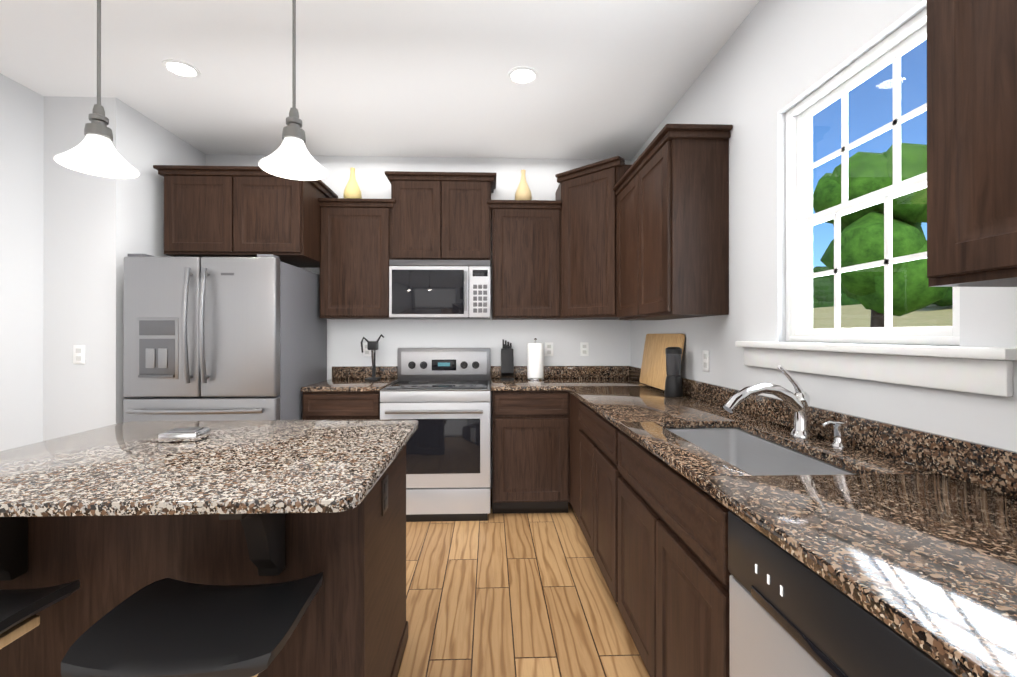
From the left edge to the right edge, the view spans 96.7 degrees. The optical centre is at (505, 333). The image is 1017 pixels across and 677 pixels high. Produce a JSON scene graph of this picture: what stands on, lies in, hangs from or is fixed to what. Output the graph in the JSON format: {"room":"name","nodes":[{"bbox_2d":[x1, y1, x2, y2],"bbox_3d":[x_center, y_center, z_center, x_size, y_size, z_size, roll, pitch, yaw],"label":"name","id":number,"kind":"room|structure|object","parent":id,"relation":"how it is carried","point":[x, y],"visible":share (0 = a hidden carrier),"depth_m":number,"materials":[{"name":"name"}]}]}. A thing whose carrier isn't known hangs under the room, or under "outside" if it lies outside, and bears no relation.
{"room":"kitchen","nodes":[
{"label":"kitchen","id":0,"kind":"room"},
{"bbox_2d":[0,73,43,451],"bbox_3d":[-2.867,-0.094,0.260,0.150,2.780,6.890,0,0,-2],"label":"wall","id":1,"kind":"structure","parent":0,"point":[21,241],"depth_m":2.69,"materials":[{"name":"white paint"}]},
{"bbox_2d":[43,96,205,440],"bbox_3d":[-2.675,-0.089,3.269,0.440,2.780,0.890,0,0,-2],"label":"wall jog","id":2,"kind":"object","parent":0,"point":[97,230],"visible":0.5,"depth_m":2.83,"materials":[{"name":"white paint"}]},
{"bbox_2d":[73,345,84,363],"bbox_3d":[-2.660,0.130,2.819,0.070,0.116,0.008,0,0,-2],"label":"light switch","id":3,"kind":"object","parent":2,"relation":"attached to","point":[78,354],"visible":1,"depth_m":2.82,"materials":[{"name":"white plastic"}]},
{"bbox_2d":[0,0,759,159],"bbox_3d":[-0.803,-1.534,0.333,4.280,0.100,7.190,0,0,-2],"label":"ceiling","id":4,"kind":"structure","parent":0,"point":[404,78],"depth_m":2.50,"materials":[{"name":"white paint"}]},
{"bbox_2d":[54,0,139,178],"bbox_3d":[-1.375,-1.021,1.529,0.217,0.920,0.217,0,0,-2],"label":"pendant light","id":5,"kind":"object","parent":4,"relation":"hanging from","point":[94,152],"visible":1,"depth_m":1.52,"materials":[{"name":"white glass"}]},
{"bbox_2d":[162,59,200,78],"bbox_3d":[-1.809,-1.476,2.525,0.176,0.008,0.176,0,0,-2],"label":"recessed light","id":6,"kind":"object","parent":4,"relation":"in","point":[180,68],"visible":1,"depth_m":2.52,"materials":[{"name":"white plastic"}]},
{"bbox_2d":[258,0,327,180],"bbox_3d":[-0.725,-1.021,1.551,0.217,0.920,0.217,0,0,-2],"label":"pendant light","id":7,"kind":"object","parent":4,"relation":"hanging from","point":[290,157],"visible":1,"depth_m":1.55,"materials":[{"name":"white glass"}]},
{"bbox_2d":[508,66,537,84],"bbox_3d":[0.100,-1.476,2.590,0.176,0.008,0.176,0,0,-2],"label":"recessed light","id":8,"kind":"object","parent":4,"relation":"in","point":[523,75],"visible":1,"depth_m":2.59,"materials":[{"name":"white plastic"}]},
{"bbox_2d":[206,154,630,488],"bbox_3d":[-0.924,-0.089,3.849,4.280,2.780,0.150,0,0,-2],"label":"wall","id":9,"kind":"structure","parent":0,"point":[609,341],"depth_m":3.80,"materials":[{"name":"white paint"}]},
{"bbox_2d":[153,165,337,267],"bbox_3d":[-1.895,-0.849,3.415,1.034,0.600,0.648,0,0,-2],"label":"upper cabinet","id":10,"kind":"object","parent":9,"relation":"attached to","point":[231,211],"visible":0.88,"depth_m":3.12,"materials":[{"name":"brown wood"}]},
{"bbox_2d":[318,198,395,318],"bbox_3d":[-1.137,-0.574,3.598,0.587,0.910,0.333,0,0,-2],"label":"upper cabinet","id":11,"kind":"object","parent":9,"relation":"attached to","point":[355,245],"visible":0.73,"depth_m":3.46,"materials":[{"name":"brown wood"}]},
{"bbox_2d":[343,167,361,198],"bbox_3d":[-1.215,-1.173,3.595,0.140,0.286,0.140,0,0,-2],"label":"vase","id":12,"kind":"object","parent":11,"relation":"on","point":[352,189],"visible":0.67,"depth_m":3.55,"materials":[{"name":"yellow ceramic"}]},
{"bbox_2d":[363,343,370,355],"bbox_3d":[-1.151,0.131,3.761,0.070,0.116,0.008,0,0,-2],"label":"electrical outlet","id":13,"kind":"object","parent":9,"relation":"attached to","point":[366,352],"visible":0.73,"depth_m":3.76,"materials":[{"name":"white plastic"}]},
{"bbox_2d":[385,171,496,266],"bbox_3d":[-0.501,-0.901,3.620,0.854,0.675,0.333,0,0,-2],"label":"upper cabinet","id":14,"kind":"object","parent":9,"relation":"attached to","point":[440,215],"visible":1,"depth_m":3.48,"materials":[{"name":"brown wood"}]},
{"bbox_2d":[389,260,489,319],"bbox_3d":[-0.499,-0.338,3.568,0.760,0.438,0.435,0,0,-2],"label":"microwave","id":15,"kind":"object","parent":14,"relation":"attached to","point":[439,289],"visible":1,"depth_m":3.40,"materials":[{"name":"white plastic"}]},
{"bbox_2d":[487,200,561,319],"bbox_3d":[0.140,-0.574,3.642,0.577,0.910,0.333,0,0,-2],"label":"upper cabinet","id":16,"kind":"object","parent":9,"relation":"attached to","point":[526,259],"visible":0.9,"depth_m":3.51,"materials":[{"name":"brown wood"}]},
{"bbox_2d":[515,170,531,199],"bbox_3d":[0.144,-1.173,3.642,0.140,0.286,0.140,0,0,-2],"label":"vase","id":17,"kind":"object","parent":16,"relation":"on","point":[523,192],"visible":0.69,"depth_m":3.60,"materials":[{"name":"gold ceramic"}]},
{"bbox_2d":[545,342,552,355],"bbox_3d":[0.368,0.131,3.813,0.070,0.116,0.008,0,0,-2],"label":"electrical outlet","id":18,"kind":"object","parent":9,"relation":"attached to","point":[548,348],"visible":1,"depth_m":3.81,"materials":[{"name":"white plastic"}]},
{"bbox_2d":[580,342,588,355],"bbox_3d":[0.668,0.131,3.823,0.070,0.116,0.008,0,0,-2],"label":"electrical outlet","id":19,"kind":"object","parent":9,"relation":"attached to","point":[584,348],"visible":1,"depth_m":3.82,"materials":[{"name":"white plastic"}]},
{"bbox_2d":[555,156,631,319],"bbox_3d":[0.733,-0.679,3.483,0.687,1.120,0.690,0,0,-2],"label":"upper cabinet","id":20,"kind":"object","parent":9,"relation":"attached to","point":[586,195],"visible":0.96,"depth_m":3.33,"materials":[{"name":"brown wood"}]},
{"bbox_2d":[398,489,649,676],"bbox_3d":[-0.803,1.346,0.329,4.280,0.100,7.190,0,0,-2],"label":"floor","id":21,"kind":"structure","parent":0,"point":[514,595],"depth_m":2.17,"materials":[{"name":"brown wood"}]},
{"bbox_2d":[0,579,79,648],"bbox_3d":[-1.349,0.970,1.056,0.444,0.654,0.342,0,0,-2],"label":"stool","id":22,"kind":"object","parent":21,"relation":"on","point":[19,608],"visible":1,"depth_m":1.12,"materials":[{"name":"black leather"}]},
{"bbox_2d":[61,572,322,676],"bbox_3d":[-0.699,0.970,1.079,0.444,0.654,0.342,0,0,-2],"label":"stool","id":23,"kind":"object","parent":21,"relation":"on","point":[167,627],"visible":1,"depth_m":1.01,"materials":[{"name":"black leather"}]},
{"bbox_2d":[0,419,417,676],"bbox_3d":[-0.967,0.833,1.455,1.230,0.930,0.950,0,0,-2],"label":"kitchen island","id":24,"kind":"object","parent":21,"relation":"on","point":[110,517],"visible":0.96,"depth_m":1.27,"materials":[{"name":"brown wood"}]},
{"bbox_2d":[158,427,210,442],"bbox_3d":[-1.116,0.350,1.575,0.130,0.034,0.100,0,0,-10],"label":"tray","id":25,"kind":"object","parent":24,"relation":"on","point":[189,434],"visible":1,"depth_m":1.54,"materials":[{"name":"silver metal"}]},
{"bbox_2d":[123,254,326,421],"bbox_3d":[-1.897,0.404,3.190,0.920,1.793,0.980,0,0,-2],"label":"fridge","id":26,"kind":"object","parent":21,"relation":"on","point":[222,338],"visible":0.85,"depth_m":2.79,"materials":[{"name":"silver metal"}]},
{"bbox_2d":[303,391,380,419],"bbox_3d":[-1.153,0.851,3.452,0.545,0.900,0.620,0,0,-2],"label":"base cabinet","id":27,"kind":"object","parent":21,"relation":"on","point":[343,405],"visible":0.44,"depth_m":3.15,"materials":[{"name":"brown wood"}]},
{"bbox_2d":[301,366,397,391],"bbox_3d":[-1.152,0.336,3.447,0.547,0.130,0.630,0,0,-2],"label":"countertop","id":28,"kind":"structure","parent":27,"relation":"on","point":[348,378],"depth_m":3.58,"materials":[{"name":"stone"}]},
{"bbox_2d":[360,334,383,380],"bbox_3d":[-1.054,0.186,3.596,0.187,0.368,0.120,0,0,-2],"label":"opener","id":29,"kind":"object","parent":28,"relation":"on","point":[372,346],"visible":1,"depth_m":3.58,"materials":[{"name":"black metal"}]},
{"bbox_2d":[380,348,489,521],"bbox_3d":[-0.494,0.708,3.410,0.760,1.185,0.716,0,0,-2],"label":"range","id":30,"kind":"object","parent":21,"relation":"on","point":[441,396],"visible":0.94,"depth_m":3.12,"materials":[{"name":"silver metal"}]},
{"bbox_2d":[492,390,569,513],"bbox_3d":[0.174,0.851,3.497,0.550,0.900,0.620,0,0,-2],"label":"base cabinet","id":31,"kind":"object","parent":21,"relation":"on","point":[530,451],"visible":0.96,"depth_m":3.19,"materials":[{"name":"brown wood"}]},
{"bbox_2d":[491,366,558,390],"bbox_3d":[0.143,0.336,3.490,0.510,0.130,0.634,0,0,-2],"label":"countertop","id":32,"kind":"structure","parent":31,"relation":"on","point":[551,373],"depth_m":3.51,"materials":[{"name":"stone"}]},
{"bbox_2d":[501,339,513,380],"bbox_3d":[0.014,0.207,3.646,0.104,0.325,0.226,0,0,-2],"label":"knife block","id":33,"kind":"object","parent":32,"relation":"on","point":[507,364],"visible":1,"depth_m":3.61,"materials":[{"name":"black plastic"}]},
{"bbox_2d":[526,338,544,379],"bbox_3d":[0.243,0.202,3.660,0.150,0.335,0.150,0,0,-2],"label":"paper towel","id":34,"kind":"object","parent":32,"relation":"on","point":[535,360],"visible":1,"depth_m":3.60,"materials":[{"name":"white paper"}]},
{"bbox_2d":[570,393,580,517],"bbox_3d":[0.768,0.851,3.334,0.627,0.900,0.987,0,0,-2],"label":"base cabinet","id":35,"kind":"object","parent":21,"relation":"on","point":[574,426],"visible":0.04,"depth_m":3.04,"materials":[{"name":"brown wood"}]},
{"bbox_2d":[559,366,1016,676],"bbox_3d":[0.814,0.333,1.235,0.679,0.130,5.187,0,0,-2],"label":"countertop","id":36,"kind":"structure","parent":35,"relation":"on","point":[909,534],"depth_m":0.98,"materials":[{"name":"stone"}]},
{"bbox_2d":[639,334,684,389],"bbox_3d":[1.051,0.183,3.076,0.072,0.368,0.650,0,0,-2],"label":"cutting board","id":37,"kind":"object","parent":36,"relation":"on","point":[653,371],"visible":0.69,"depth_m":3.10,"materials":[{"name":"brown wood"}]},
{"bbox_2d":[664,347,682,396],"bbox_3d":[0.993,0.224,2.669,0.104,0.290,0.104,0,0,-2],"label":"blender","id":38,"kind":"object","parent":36,"relation":"on","point":[673,384],"visible":1,"depth_m":2.63,"materials":[{"name":"black plastic"}]},
{"bbox_2d":[665,428,854,475],"bbox_3d":[0.806,0.499,1.541,0.390,0.198,0.760,0,0,-2],"label":"sink","id":39,"kind":"object","parent":36,"relation":"in","point":[752,454],"depth_m":1.77,"materials":[{"name":"silver metal"}]},
{"bbox_2d":[723,365,812,438],"bbox_3d":[0.915,0.237,1.581,0.349,0.259,0.118,0,0,-2],"label":"faucet","id":40,"kind":"object","parent":36,"relation":"on","point":[798,402],"visible":1,"depth_m":1.58,"materials":[{"name":"silver metal"}]},
{"bbox_2d":[822,421,846,449],"bbox_3d":[1.054,0.323,1.450,0.074,0.088,0.044,0,0,-2],"label":"soap dispenser","id":41,"kind":"object","parent":36,"relation":"on","point":[838,443],"visible":1,"depth_m":1.44,"materials":[{"name":"silver metal"}]},
{"bbox_2d":[578,401,620,601],"bbox_3d":[0.790,0.849,2.408,0.647,0.900,0.865,0,0,-2],"label":"base cabinet","id":42,"kind":"object","parent":21,"relation":"on","point":[599,473],"visible":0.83,"depth_m":2.27,"materials":[{"name":"brown wood"}]},
{"bbox_2d":[618,431,731,676],"bbox_3d":[0.821,0.848,1.514,0.647,0.900,0.915,0,0,-2],"label":"base cabinet","id":43,"kind":"object","parent":21,"relation":"on","point":[674,573],"visible":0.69,"depth_m":1.38,"materials":[{"name":"brown wood"}]},
{"bbox_2d":[728,510,957,676],"bbox_3d":[0.820,0.849,0.746,0.607,0.896,0.610,0,0,-2],"label":"dishwasher","id":44,"kind":"object","parent":21,"relation":"on","point":[791,615],"visible":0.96,"depth_m":0.81,"materials":[{"name":"silver metal"}]},
{"bbox_2d":[631,0,1016,451],"bbox_3d":[1.260,-0.094,0.402,0.150,2.780,6.890,0,0,-2],"label":"wall","id":45,"kind":"structure","parent":0,"point":[769,66],"depth_m":1.89,"materials":[{"name":"white paint"}]},
{"bbox_2d":[613,124,732,319],"bbox_3d":[0.937,-0.563,2.703,0.333,0.935,0.974,0,0,-2],"label":"upper cabinet","id":46,"kind":"object","parent":45,"relation":"attached to","point":[671,187],"visible":1,"depth_m":2.26,"materials":[{"name":"brown wood"}]},
{"bbox_2d":[702,350,708,371],"bbox_3d":[1.108,0.149,2.503,0.008,0.116,0.070,0,0,-2],"label":"electrical outlet","id":47,"kind":"object","parent":45,"relation":"attached to","point":[705,360],"visible":1,"depth_m":2.50,"materials":[{"name":"white plastic"}]},
{"bbox_2d":[786,8,959,345],"bbox_3d":[1.221,-0.445,1.522,0.083,0.953,0.728,0,0,-2],"label":"window","id":48,"kind":"structure","parent":45,"relation":"in","point":[897,44],"depth_m":1.58,"materials":[{"name":"clear glass"}]},
{"bbox_2d":[735,341,1016,396],"bbox_3d":[1.138,0.090,1.573,0.075,0.113,1.120,0,0,-2],"label":"window sill","id":49,"kind":"structure","parent":45,"relation":"attached to","point":[984,370],"depth_m":1.29,"materials":[{"name":"white wood"}]},
{"bbox_2d":[927,0,1016,286],"bbox_3d":[1.025,-0.554,0.541,0.304,0.912,0.807,0,0,-2],"label":"upper cabinet","id":50,"kind":"object","parent":45,"relation":"attached to","point":[971,143],"visible":1,"depth_m":0.82,"materials":[{"name":"brown wood"}]},
{"label":"outside","id":51,"kind":"structure","parent":0,"visible":0},
{"bbox_2d":[813,304,952,328],"bbox_3d":[64.151,-0.336,47.140,128.740,4.600,170.000,0,0,-2],"label":"lawn","id":52,"kind":"structure","parent":51,"point":[930,313],"depth_m":26.16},
{"bbox_2d":[813,266,860,307],"bbox_3d":[38.393,-5.466,54.193,7.825,5.418,7.224,0,0,-2],"label":"tree","id":53,"kind":"object","parent":52,"relation":"on","point":[827,293],"depth_m":51.97,"materials":[{"name":"green plant"}]},
{"bbox_2d":[813,143,947,327],"bbox_3d":[11.917,-2.517,14.150,4.118,6.600,4.109,0,0,-2],"label":"tree","id":54,"kind":"object","parent":52,"relation":"on","point":[831,183],"depth_m":13.06,"materials":[{"name":"green plant"}]},
{"bbox_2d":[933,287,952,305],"bbox_3d":[25.992,-4.138,24.463,4.106,5.207,4.811,0,0,-2],"label":"tree","id":55,"kind":"object","parent":52,"relation":"on","point":[949,292],"depth_m":24.92,"materials":[{"name":"green plant"}]}
]}

